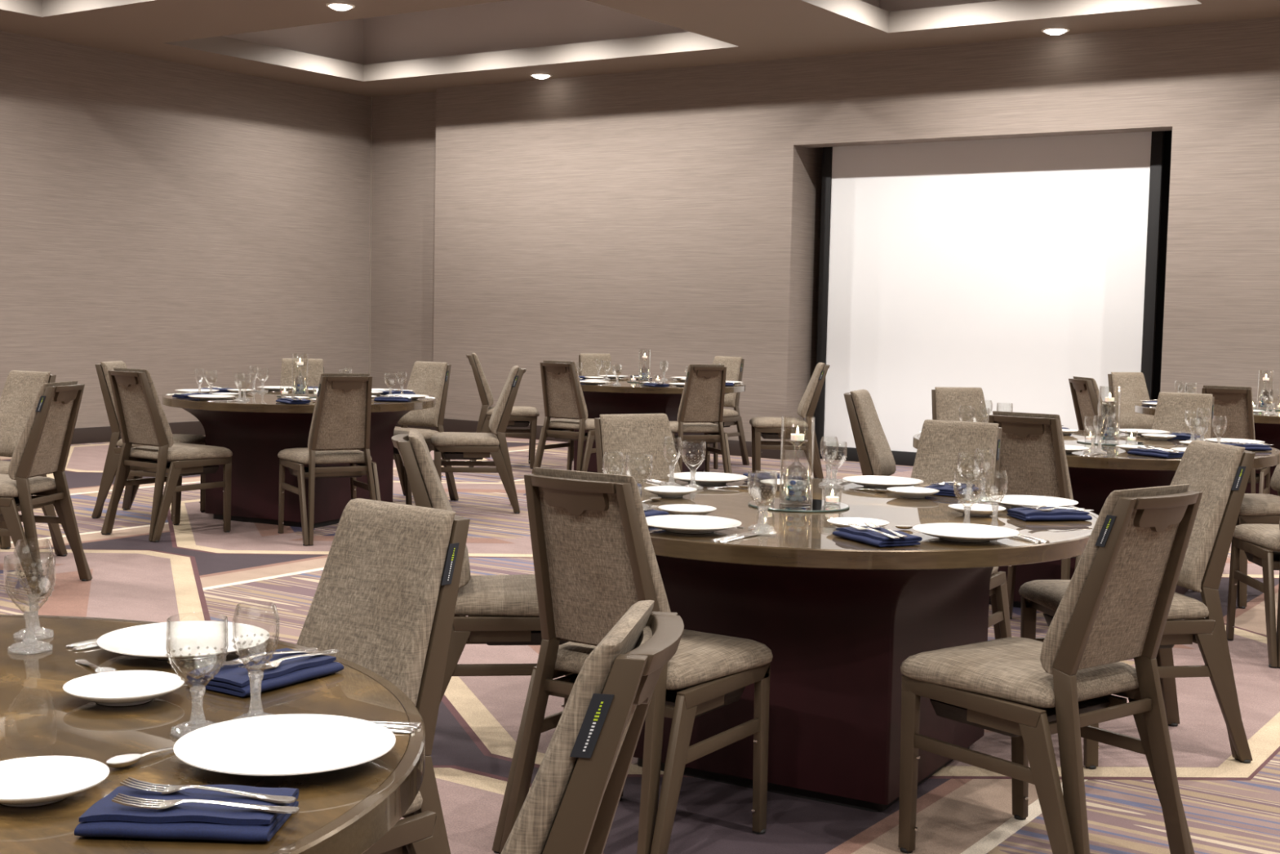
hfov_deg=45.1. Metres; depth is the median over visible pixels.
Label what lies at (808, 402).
cushion
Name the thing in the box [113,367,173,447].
cushion
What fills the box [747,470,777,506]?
bowl
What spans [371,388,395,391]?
dinner plate
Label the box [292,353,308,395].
vase
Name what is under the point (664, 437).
bowl
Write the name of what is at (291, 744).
dinner plate
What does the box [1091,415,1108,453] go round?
wine glass
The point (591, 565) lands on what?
cushion
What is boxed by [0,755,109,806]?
bread plate
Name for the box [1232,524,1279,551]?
seat cushion
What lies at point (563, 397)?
cushion
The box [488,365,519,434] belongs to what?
backrest
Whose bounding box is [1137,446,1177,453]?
fork
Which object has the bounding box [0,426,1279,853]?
floor
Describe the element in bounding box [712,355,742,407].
cushion
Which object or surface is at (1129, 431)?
dinner plate
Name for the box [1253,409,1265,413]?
dinner plate
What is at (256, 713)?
wine glass
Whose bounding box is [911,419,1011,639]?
dining chair
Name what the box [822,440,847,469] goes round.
bowl
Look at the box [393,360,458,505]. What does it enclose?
dining chair
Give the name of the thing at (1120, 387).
vase
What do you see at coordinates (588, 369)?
cushion
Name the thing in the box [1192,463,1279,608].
dining chair
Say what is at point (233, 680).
napkin
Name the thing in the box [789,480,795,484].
pebble
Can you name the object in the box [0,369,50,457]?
cushion
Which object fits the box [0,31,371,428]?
wall
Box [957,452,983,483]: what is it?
bowl
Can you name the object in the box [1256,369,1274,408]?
vase
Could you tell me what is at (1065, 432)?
bread plate
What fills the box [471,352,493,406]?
cushion
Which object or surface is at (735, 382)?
dinner plate
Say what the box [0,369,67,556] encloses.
dining chair
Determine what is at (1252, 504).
seat cushion
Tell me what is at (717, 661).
seat cushion
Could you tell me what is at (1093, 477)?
banquet table
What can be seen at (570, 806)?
dining chair
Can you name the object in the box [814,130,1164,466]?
projection screen
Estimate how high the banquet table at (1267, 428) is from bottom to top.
0.734 m
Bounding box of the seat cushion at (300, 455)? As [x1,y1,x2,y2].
[277,447,371,464]
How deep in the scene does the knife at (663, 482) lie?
5.00 m
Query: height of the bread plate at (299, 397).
0.022 m
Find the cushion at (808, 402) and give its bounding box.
[796,362,825,418]
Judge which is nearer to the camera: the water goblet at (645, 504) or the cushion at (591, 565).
the cushion at (591, 565)
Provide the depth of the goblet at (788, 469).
4.46 m
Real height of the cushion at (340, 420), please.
0.426 m
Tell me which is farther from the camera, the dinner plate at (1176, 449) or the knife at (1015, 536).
the dinner plate at (1176, 449)
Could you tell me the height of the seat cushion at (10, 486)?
0.064 m
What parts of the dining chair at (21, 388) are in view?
leg, leg, frame, leg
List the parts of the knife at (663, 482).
handle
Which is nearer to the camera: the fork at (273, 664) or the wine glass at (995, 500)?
the fork at (273, 664)
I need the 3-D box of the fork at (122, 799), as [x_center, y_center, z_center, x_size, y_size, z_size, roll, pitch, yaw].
[-0.451,0.393,1.607,0.192,0.011,0.025,1,4,0]
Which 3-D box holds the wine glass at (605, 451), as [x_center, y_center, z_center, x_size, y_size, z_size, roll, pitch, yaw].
[-0.076,0.150,4.316,0.063,0.159,0.063,2,4,13]
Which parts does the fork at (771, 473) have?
handle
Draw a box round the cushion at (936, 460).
[911,419,999,491]
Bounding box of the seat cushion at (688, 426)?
[669,421,724,432]
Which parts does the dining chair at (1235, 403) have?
panel, frame, leg, leg, seat rail, leg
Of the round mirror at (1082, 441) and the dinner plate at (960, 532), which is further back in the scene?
the round mirror at (1082, 441)
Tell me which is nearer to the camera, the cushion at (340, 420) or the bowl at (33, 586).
the bowl at (33, 586)
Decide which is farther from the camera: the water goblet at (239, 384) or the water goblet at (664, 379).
the water goblet at (664, 379)
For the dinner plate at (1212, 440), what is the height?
0.022 m
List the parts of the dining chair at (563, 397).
leg, leg, seat rail, panel, frame, leg, leg, leg, seat rail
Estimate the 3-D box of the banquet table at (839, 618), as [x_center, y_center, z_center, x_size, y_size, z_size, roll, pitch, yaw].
[0.500,0.598,4.482,1.616,0.734,1.616,4,5,30]
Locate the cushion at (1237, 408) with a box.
[1203,385,1255,439]
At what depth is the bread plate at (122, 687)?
2.16 m
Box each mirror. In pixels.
[276,394,316,397]
[626,380,663,382]
[747,497,849,512]
[1076,439,1143,445]
[1253,407,1279,410]
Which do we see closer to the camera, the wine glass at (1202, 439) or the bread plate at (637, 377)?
the wine glass at (1202, 439)
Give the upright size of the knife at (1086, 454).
0.006 m
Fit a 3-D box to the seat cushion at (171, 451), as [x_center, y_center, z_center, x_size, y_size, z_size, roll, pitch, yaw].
[-2.586,0.134,8.637,0.464,0.064,0.430,4,5,34]
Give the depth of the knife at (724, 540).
3.78 m
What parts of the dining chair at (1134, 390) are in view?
frame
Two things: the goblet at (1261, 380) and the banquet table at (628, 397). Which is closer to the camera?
the goblet at (1261, 380)
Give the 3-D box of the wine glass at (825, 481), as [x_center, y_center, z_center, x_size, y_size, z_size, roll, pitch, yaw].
[0.617,0.111,5.037,0.063,0.159,0.063,-3,6,-44]
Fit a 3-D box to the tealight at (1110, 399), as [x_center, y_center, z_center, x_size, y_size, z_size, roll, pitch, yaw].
[2.149,-0.139,7.049,0.039,0.040,0.039,4,5,34]
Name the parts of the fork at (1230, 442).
handle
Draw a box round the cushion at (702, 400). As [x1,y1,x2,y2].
[676,364,724,422]
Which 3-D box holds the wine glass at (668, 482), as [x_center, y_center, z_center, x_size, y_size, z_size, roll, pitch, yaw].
[0.101,0.111,4.890,0.063,0.159,0.062,-1,5,-27]
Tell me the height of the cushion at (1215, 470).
0.426 m
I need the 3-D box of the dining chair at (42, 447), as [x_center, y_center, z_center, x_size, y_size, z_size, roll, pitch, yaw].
[-2.809,0.253,6.894,0.602,0.923,0.464,2,4,9]
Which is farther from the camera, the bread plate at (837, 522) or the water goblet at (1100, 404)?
the water goblet at (1100, 404)
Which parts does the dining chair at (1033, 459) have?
leg, panel, frame, leg, leg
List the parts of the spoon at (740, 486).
handle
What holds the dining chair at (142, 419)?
on the floor
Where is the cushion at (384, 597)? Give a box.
[296,497,455,706]
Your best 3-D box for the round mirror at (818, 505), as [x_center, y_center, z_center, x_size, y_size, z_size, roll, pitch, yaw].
[0.461,0.227,4.475,0.294,0.005,0.294,4,5,34]
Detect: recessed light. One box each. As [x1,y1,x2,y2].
[325,2,355,10]
[529,73,552,79]
[1040,27,1070,35]
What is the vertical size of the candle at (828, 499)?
0.014 m
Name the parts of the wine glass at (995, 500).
stem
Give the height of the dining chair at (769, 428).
0.923 m
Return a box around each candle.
[759,495,773,501]
[825,496,839,502]
[1085,435,1094,439]
[1126,436,1135,440]
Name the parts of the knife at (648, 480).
handle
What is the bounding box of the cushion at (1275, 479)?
[1270,463,1279,491]
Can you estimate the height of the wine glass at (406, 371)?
0.159 m
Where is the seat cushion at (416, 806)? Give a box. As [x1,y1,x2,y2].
[401,791,422,817]
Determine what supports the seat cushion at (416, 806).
on the dining chair at (385, 597)
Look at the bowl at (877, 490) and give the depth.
4.85 m
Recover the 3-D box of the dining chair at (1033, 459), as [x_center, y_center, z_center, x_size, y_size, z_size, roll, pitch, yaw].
[1.639,0.392,6.289,0.464,0.923,0.602,4,5,34]
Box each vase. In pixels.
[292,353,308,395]
[638,349,651,382]
[778,416,814,505]
[1097,386,1121,442]
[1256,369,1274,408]
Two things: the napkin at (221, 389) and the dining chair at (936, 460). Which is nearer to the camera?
the dining chair at (936, 460)
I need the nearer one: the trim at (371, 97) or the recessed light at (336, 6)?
the recessed light at (336, 6)
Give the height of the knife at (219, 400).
0.006 m
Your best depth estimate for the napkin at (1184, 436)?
7.36 m
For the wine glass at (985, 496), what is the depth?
4.70 m
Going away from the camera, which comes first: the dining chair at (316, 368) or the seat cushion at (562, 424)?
the dining chair at (316, 368)
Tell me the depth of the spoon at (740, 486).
4.88 m
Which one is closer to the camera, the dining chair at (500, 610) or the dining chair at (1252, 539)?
the dining chair at (500, 610)
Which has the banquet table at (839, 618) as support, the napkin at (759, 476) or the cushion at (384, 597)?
the napkin at (759, 476)
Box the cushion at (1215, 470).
[1169,440,1244,592]
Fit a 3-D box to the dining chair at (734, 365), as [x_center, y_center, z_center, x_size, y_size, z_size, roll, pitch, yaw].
[0.613,-0.135,13.105,0.464,0.923,0.602,4,5,36]
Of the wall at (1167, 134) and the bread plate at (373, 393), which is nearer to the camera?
the bread plate at (373, 393)
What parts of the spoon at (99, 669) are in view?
handle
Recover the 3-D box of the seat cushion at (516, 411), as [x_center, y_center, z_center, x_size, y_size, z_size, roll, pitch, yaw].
[-1.050,-0.135,12.698,0.430,0.064,0.464,1,4,-6]
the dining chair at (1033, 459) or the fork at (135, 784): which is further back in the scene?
the dining chair at (1033, 459)
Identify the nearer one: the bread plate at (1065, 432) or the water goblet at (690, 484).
the water goblet at (690, 484)
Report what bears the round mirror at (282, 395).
on the banquet table at (255, 429)
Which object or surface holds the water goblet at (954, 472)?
on the banquet table at (839, 618)
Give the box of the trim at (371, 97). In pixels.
[368,97,373,376]
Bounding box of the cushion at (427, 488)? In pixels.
[408,429,471,587]
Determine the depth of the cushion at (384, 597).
2.74 m
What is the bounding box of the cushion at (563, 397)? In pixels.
[542,360,587,419]
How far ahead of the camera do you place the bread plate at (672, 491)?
4.67 m
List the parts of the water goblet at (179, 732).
stem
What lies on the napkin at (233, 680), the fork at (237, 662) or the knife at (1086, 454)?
the fork at (237, 662)
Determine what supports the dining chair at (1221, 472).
on the floor
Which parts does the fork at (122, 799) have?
handle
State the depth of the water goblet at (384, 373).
9.42 m
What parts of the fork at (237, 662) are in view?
handle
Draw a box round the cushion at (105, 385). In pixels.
[100,360,127,434]
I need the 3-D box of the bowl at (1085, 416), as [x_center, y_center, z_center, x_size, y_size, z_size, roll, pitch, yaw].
[1.934,0.001,6.571,0.076,0.090,0.076,5,6,42]
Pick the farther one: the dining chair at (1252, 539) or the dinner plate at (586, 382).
the dinner plate at (586, 382)
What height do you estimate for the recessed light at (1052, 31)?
0.036 m
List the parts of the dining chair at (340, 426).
leg, seat rail, leg, leg, frame, panel, leg, seat rail, leg, leg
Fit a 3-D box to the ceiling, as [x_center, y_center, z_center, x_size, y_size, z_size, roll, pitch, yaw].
[-0.470,-3.042,5.892,16.760,0.660,16.474,4,5,34]
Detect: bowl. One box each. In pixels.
[3,553,55,613]
[13,539,53,595]
[94,666,117,673]
[106,753,142,768]
[165,614,228,688]
[232,601,279,672]
[625,454,652,486]
[649,497,661,500]
[662,436,681,465]
[681,441,706,470]
[738,484,753,488]
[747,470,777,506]
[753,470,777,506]
[820,437,838,463]
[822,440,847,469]
[874,488,887,492]
[953,471,983,506]
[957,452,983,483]
[973,448,994,477]
[984,470,1008,504]
[1084,416,1102,437]
[1093,415,1108,435]
[1184,409,1202,429]
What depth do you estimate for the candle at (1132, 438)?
7.05 m
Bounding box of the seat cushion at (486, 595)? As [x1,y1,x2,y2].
[454,573,539,617]
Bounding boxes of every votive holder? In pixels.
[280,386,289,394]
[756,484,776,505]
[822,485,842,505]
[1084,429,1097,442]
[1124,430,1137,442]
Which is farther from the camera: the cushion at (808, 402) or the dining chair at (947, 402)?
the cushion at (808, 402)
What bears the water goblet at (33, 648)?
on the banquet table at (345, 811)
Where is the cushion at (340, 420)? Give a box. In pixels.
[307,373,369,450]
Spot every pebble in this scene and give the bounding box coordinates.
[786,485,792,489]
[787,490,794,495]
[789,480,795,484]
[789,496,796,501]
[792,485,799,491]
[793,491,800,496]
[795,480,803,485]
[797,496,804,502]
[799,485,805,490]
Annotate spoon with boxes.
[75,658,117,673]
[106,746,173,768]
[641,497,661,502]
[706,484,753,488]
[848,488,887,492]
[895,524,913,528]
[1116,435,1140,437]
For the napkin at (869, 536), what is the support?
on the banquet table at (839, 618)
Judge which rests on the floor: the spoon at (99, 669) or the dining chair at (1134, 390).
the dining chair at (1134, 390)
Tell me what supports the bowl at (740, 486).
on the spoon at (740, 486)
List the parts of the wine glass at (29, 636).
stem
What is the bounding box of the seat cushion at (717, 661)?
[554,629,773,689]
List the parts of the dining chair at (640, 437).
frame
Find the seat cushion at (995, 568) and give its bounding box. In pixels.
[991,566,998,574]
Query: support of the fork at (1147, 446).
on the napkin at (1149, 452)
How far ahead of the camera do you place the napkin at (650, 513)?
4.09 m
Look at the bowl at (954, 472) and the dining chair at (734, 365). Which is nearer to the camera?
the bowl at (954, 472)
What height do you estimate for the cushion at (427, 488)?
0.426 m
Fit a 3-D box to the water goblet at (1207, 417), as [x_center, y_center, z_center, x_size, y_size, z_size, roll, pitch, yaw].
[2.420,0.033,6.679,0.078,0.149,0.078,-2,5,-40]
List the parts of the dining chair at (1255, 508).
leg, seat rail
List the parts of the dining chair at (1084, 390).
panel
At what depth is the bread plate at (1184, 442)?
6.96 m
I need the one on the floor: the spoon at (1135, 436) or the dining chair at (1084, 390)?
the dining chair at (1084, 390)
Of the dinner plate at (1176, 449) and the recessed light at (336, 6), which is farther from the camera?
the recessed light at (336, 6)
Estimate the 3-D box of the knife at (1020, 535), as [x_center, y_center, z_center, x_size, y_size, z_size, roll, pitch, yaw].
[0.968,0.276,3.937,0.020,0.006,0.225,-1,5,-25]
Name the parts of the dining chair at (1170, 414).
frame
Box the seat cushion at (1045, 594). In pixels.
[1018,579,1208,620]
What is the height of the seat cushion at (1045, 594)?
0.064 m
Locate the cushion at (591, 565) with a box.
[533,466,671,645]
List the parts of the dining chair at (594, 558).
leg, leg, seat rail, panel, frame, leg, leg, seat rail, leg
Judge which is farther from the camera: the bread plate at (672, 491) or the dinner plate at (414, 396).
the dinner plate at (414, 396)
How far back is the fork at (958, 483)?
4.88 m
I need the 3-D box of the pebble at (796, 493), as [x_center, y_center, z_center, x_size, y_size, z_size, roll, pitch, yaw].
[0.456,0.193,4.461,0.021,0.015,0.022,0,4,-16]
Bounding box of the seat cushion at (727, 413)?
[723,408,737,417]
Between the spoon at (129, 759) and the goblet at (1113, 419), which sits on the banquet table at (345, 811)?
the spoon at (129, 759)
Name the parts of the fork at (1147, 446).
handle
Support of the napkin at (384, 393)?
on the banquet table at (255, 429)
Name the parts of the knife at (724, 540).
handle, blade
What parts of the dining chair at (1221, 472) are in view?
leg, seat rail, rail, leg, leg, seat rail, leg, leg, frame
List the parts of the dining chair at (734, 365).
leg, seat rail, leg, frame, leg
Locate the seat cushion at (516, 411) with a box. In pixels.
[486,406,539,416]
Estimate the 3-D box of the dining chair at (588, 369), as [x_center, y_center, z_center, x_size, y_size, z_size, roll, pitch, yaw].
[-0.315,-0.155,13.115,0.464,0.923,0.602,0,5,-20]
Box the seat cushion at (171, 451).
[128,443,232,461]
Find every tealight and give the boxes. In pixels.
[297,358,303,364]
[791,426,804,439]
[1105,392,1114,401]
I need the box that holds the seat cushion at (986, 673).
[900,636,1138,707]
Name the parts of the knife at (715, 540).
handle, blade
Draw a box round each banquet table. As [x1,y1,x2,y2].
[0,614,425,853]
[161,389,435,528]
[573,377,746,472]
[633,477,1098,812]
[912,430,1279,607]
[1134,402,1279,495]
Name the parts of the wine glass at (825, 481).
stem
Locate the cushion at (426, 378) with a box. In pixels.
[397,360,448,426]
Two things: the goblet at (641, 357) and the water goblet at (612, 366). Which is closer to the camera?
the water goblet at (612, 366)
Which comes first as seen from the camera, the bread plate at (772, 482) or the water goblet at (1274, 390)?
the bread plate at (772, 482)
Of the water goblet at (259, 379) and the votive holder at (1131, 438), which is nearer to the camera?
the votive holder at (1131, 438)
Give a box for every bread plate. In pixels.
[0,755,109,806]
[62,670,184,706]
[211,392,239,395]
[226,389,253,393]
[280,395,309,399]
[300,388,317,392]
[371,391,382,395]
[585,376,604,379]
[633,376,651,379]
[644,485,697,497]
[657,503,716,515]
[760,479,810,489]
[826,517,888,527]
[886,486,939,497]
[948,503,1005,516]
[1062,428,1078,435]
[1115,444,1154,451]
[1141,433,1176,439]
[1178,440,1191,445]
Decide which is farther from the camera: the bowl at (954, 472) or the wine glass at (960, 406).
the wine glass at (960, 406)
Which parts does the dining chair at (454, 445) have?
leg, seat rail, leg, leg, frame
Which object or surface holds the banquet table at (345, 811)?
on the floor
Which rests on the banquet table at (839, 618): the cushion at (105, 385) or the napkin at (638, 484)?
the napkin at (638, 484)
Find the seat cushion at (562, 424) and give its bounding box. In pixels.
[548,417,595,430]
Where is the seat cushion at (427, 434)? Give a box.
[393,426,439,439]
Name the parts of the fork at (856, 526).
handle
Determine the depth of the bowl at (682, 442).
4.85 m
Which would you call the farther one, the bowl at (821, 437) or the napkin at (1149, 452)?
the napkin at (1149, 452)
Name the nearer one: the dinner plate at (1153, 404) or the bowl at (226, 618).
the bowl at (226, 618)
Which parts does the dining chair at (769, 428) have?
leg, leg, seat rail, leg, leg, leg, leg, frame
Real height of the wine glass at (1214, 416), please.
0.159 m
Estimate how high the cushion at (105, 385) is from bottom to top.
0.426 m
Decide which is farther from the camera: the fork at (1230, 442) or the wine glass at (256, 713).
the fork at (1230, 442)
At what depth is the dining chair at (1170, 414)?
8.05 m
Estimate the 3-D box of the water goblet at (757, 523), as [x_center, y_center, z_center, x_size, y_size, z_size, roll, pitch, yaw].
[0.314,0.189,3.968,0.078,0.149,0.078,-2,5,-37]
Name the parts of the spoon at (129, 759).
handle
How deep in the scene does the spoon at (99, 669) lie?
2.28 m
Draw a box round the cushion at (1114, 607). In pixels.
[1040,484,1189,674]
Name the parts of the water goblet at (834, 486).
stem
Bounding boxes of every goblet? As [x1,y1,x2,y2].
[3,553,55,653]
[165,614,228,737]
[204,370,217,393]
[237,373,251,400]
[256,368,268,391]
[293,364,306,394]
[384,373,396,391]
[612,365,622,384]
[625,454,652,507]
[640,357,648,380]
[659,361,668,380]
[680,441,706,489]
[746,470,777,530]
[782,439,809,502]
[822,440,847,488]
[953,471,983,523]
[957,452,983,503]
[1084,416,1102,452]
[1099,400,1117,440]
[1100,404,1116,435]
[1184,409,1202,440]
[1189,417,1208,439]
[1258,380,1271,407]
[1261,390,1275,413]
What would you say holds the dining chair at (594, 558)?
on the floor
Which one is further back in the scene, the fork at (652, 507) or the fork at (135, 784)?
the fork at (652, 507)
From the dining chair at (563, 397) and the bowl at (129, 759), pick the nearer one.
the bowl at (129, 759)
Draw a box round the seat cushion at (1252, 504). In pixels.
[1239,493,1279,515]
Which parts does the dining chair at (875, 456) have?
frame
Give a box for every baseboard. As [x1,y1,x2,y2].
[71,421,204,444]
[395,418,785,459]
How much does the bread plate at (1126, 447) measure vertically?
0.022 m
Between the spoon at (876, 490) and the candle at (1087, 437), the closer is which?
the spoon at (876, 490)
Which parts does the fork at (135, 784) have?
handle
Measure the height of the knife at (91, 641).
0.006 m
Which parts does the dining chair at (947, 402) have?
frame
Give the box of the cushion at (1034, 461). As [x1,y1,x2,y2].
[992,410,1074,506]
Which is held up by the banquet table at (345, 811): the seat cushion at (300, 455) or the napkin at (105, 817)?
the napkin at (105, 817)
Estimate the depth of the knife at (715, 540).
3.80 m
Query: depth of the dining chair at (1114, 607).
3.49 m
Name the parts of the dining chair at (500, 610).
frame, leg, seat rail, leg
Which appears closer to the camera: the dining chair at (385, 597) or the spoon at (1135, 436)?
the dining chair at (385, 597)
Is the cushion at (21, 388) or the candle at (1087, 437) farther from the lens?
the cushion at (21, 388)
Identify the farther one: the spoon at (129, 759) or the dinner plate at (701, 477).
the dinner plate at (701, 477)
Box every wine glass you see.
[13,539,53,639]
[231,601,279,719]
[234,373,245,400]
[248,365,258,391]
[397,371,407,392]
[602,451,623,475]
[662,436,681,485]
[751,470,777,534]
[818,437,838,485]
[958,405,972,422]
[973,448,994,501]
[979,400,992,421]
[983,470,1008,526]
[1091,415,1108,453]
[1096,402,1110,434]
[1196,408,1210,441]
[1212,416,1226,438]
[1268,389,1279,414]
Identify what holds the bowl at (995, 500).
on the wine glass at (995, 500)
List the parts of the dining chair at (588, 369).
frame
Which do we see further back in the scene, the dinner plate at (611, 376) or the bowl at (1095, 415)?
the dinner plate at (611, 376)
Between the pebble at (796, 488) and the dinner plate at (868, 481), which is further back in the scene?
the dinner plate at (868, 481)
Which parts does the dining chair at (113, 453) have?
leg, frame, leg, seat rail, leg, leg, leg, leg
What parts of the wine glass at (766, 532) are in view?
stem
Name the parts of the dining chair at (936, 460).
leg, seat rail, frame, leg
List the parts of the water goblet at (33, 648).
stem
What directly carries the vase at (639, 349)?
on the round mirror at (633, 381)
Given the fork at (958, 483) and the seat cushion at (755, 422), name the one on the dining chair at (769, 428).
the seat cushion at (755, 422)
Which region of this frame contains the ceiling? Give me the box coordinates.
[0,0,1279,97]
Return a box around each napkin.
[74,783,298,841]
[172,392,210,398]
[186,648,343,696]
[201,387,234,392]
[275,397,311,404]
[373,395,411,401]
[379,390,415,395]
[636,483,641,493]
[643,382,670,386]
[644,509,668,516]
[725,382,733,386]
[742,472,804,482]
[832,526,922,546]
[924,482,979,496]
[1006,506,1092,520]
[1127,448,1184,457]
[1142,400,1157,404]
[1168,432,1203,439]
[1222,442,1271,450]
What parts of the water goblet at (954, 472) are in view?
stem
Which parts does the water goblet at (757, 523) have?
stem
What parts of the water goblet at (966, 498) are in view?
stem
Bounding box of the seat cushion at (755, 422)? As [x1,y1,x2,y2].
[749,417,808,428]
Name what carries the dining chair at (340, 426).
on the floor
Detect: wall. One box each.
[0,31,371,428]
[370,16,1279,459]
[1151,130,1172,400]
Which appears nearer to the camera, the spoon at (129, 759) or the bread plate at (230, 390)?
the spoon at (129, 759)
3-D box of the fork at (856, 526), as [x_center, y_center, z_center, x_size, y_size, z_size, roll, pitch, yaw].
[0.573,0.254,3.772,0.025,0.011,0.192,-1,5,-27]
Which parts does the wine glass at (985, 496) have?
stem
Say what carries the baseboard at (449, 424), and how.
attached to the wall at (675, 214)
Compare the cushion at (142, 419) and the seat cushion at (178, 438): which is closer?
the cushion at (142, 419)
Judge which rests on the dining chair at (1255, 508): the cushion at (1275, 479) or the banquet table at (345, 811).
the cushion at (1275, 479)
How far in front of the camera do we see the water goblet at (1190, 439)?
7.20 m
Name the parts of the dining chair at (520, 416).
frame, leg, leg, seat rail, leg, leg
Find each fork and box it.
[111,792,299,813]
[120,777,296,803]
[206,647,318,666]
[238,648,339,670]
[643,505,658,510]
[755,471,782,475]
[761,470,795,475]
[848,523,899,538]
[863,521,906,537]
[930,481,961,484]
[949,481,972,485]
[1017,504,1084,509]
[1028,506,1093,511]
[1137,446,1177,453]
[1143,445,1181,452]
[1230,441,1273,444]
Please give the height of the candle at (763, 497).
0.014 m
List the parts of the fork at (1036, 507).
handle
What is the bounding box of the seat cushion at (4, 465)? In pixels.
[0,460,9,474]
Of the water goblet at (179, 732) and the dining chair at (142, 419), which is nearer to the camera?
the water goblet at (179, 732)
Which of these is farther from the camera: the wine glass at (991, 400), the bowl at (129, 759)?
the wine glass at (991, 400)
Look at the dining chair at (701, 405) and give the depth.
11.11 m
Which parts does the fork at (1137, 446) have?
handle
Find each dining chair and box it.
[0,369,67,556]
[0,380,92,597]
[91,360,204,521]
[100,367,232,542]
[277,373,381,546]
[280,358,324,389]
[296,497,470,853]
[391,429,574,709]
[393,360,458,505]
[431,365,526,513]
[466,352,539,468]
[492,466,773,853]
[500,600,684,853]
[531,360,595,474]
[572,353,613,460]
[594,413,680,479]
[669,364,732,473]
[709,355,749,469]
[749,362,830,478]
[844,389,896,475]
[897,484,1202,853]
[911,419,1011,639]
[931,386,988,422]
[988,410,1081,619]
[1018,440,1255,769]
[1068,376,1113,431]
[1107,372,1154,431]
[1151,391,1214,438]
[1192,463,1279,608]
[1201,385,1270,493]
[1226,520,1279,668]
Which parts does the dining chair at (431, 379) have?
leg, leg, leg, seat rail, frame, leg, leg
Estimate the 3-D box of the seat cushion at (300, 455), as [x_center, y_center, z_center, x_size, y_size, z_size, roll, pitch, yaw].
[-1.749,0.153,8.615,0.464,0.064,0.430,-1,5,-29]
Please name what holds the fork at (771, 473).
on the napkin at (759, 476)
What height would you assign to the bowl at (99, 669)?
0.009 m
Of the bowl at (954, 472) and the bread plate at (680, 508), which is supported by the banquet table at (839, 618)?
the bread plate at (680, 508)
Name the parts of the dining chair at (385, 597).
seat rail, leg, leg, frame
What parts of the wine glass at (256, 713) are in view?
stem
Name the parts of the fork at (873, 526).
handle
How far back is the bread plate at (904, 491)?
4.77 m
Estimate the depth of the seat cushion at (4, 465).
7.44 m
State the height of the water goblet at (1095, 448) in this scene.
0.149 m
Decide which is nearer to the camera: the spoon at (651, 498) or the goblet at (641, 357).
the spoon at (651, 498)
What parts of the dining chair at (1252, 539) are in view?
leg, seat rail, leg, leg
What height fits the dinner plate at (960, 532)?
0.022 m
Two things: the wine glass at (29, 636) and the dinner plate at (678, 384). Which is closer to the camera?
the wine glass at (29, 636)
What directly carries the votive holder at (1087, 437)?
on the round mirror at (1082, 441)
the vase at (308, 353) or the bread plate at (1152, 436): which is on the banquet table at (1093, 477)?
the bread plate at (1152, 436)
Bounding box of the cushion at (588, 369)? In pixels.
[580,353,613,377]
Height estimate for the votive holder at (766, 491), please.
0.052 m
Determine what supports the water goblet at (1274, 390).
on the banquet table at (1267, 428)
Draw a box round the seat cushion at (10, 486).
[0,474,56,497]
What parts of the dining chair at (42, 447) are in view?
seat rail, leg, leg, seat rail, frame, panel, leg, leg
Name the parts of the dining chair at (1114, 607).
leg, seat rail, leg, leg, leg, seat rail, frame, panel, leg, leg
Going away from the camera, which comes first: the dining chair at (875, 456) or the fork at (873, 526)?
the fork at (873, 526)
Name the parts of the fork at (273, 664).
handle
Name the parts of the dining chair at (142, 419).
leg, leg, panel, frame, seat rail, leg, leg, leg, seat rail, leg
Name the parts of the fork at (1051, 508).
handle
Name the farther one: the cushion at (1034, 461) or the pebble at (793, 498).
the cushion at (1034, 461)
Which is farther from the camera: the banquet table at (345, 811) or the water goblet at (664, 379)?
the water goblet at (664, 379)
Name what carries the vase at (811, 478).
on the round mirror at (818, 505)
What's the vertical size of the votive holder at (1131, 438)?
0.052 m
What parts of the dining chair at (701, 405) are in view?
leg, leg, frame, panel, leg, seat rail, leg, leg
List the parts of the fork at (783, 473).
handle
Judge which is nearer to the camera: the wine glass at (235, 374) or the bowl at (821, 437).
the bowl at (821, 437)
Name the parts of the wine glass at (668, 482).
stem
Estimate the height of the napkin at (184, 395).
0.024 m
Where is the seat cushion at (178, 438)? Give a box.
[116,434,204,447]
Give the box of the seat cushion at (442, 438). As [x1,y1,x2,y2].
[431,431,499,445]
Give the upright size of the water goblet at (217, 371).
0.149 m
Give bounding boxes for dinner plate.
[97,620,269,659]
[173,713,395,776]
[174,388,219,393]
[187,394,235,399]
[257,386,295,391]
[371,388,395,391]
[385,394,429,399]
[579,380,610,384]
[598,374,628,378]
[645,514,742,533]
[666,471,747,484]
[667,382,684,386]
[670,376,685,379]
[725,380,742,384]
[842,475,924,488]
[912,522,1018,542]
[986,494,1078,507]
[1064,444,1088,453]
[1114,428,1170,435]
[1142,402,1156,406]
[1169,447,1186,452]
[1204,438,1265,444]
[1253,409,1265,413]
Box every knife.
[66,638,97,647]
[72,642,97,649]
[208,400,242,401]
[366,720,421,728]
[382,725,415,733]
[642,478,674,485]
[648,478,683,486]
[710,530,757,542]
[716,531,764,542]
[823,479,844,484]
[833,480,847,484]
[1012,535,1041,542]
[1017,533,1049,542]
[1080,451,1095,456]
[1084,452,1101,456]
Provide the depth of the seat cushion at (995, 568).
5.23 m
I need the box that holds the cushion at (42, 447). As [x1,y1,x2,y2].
[8,380,77,479]

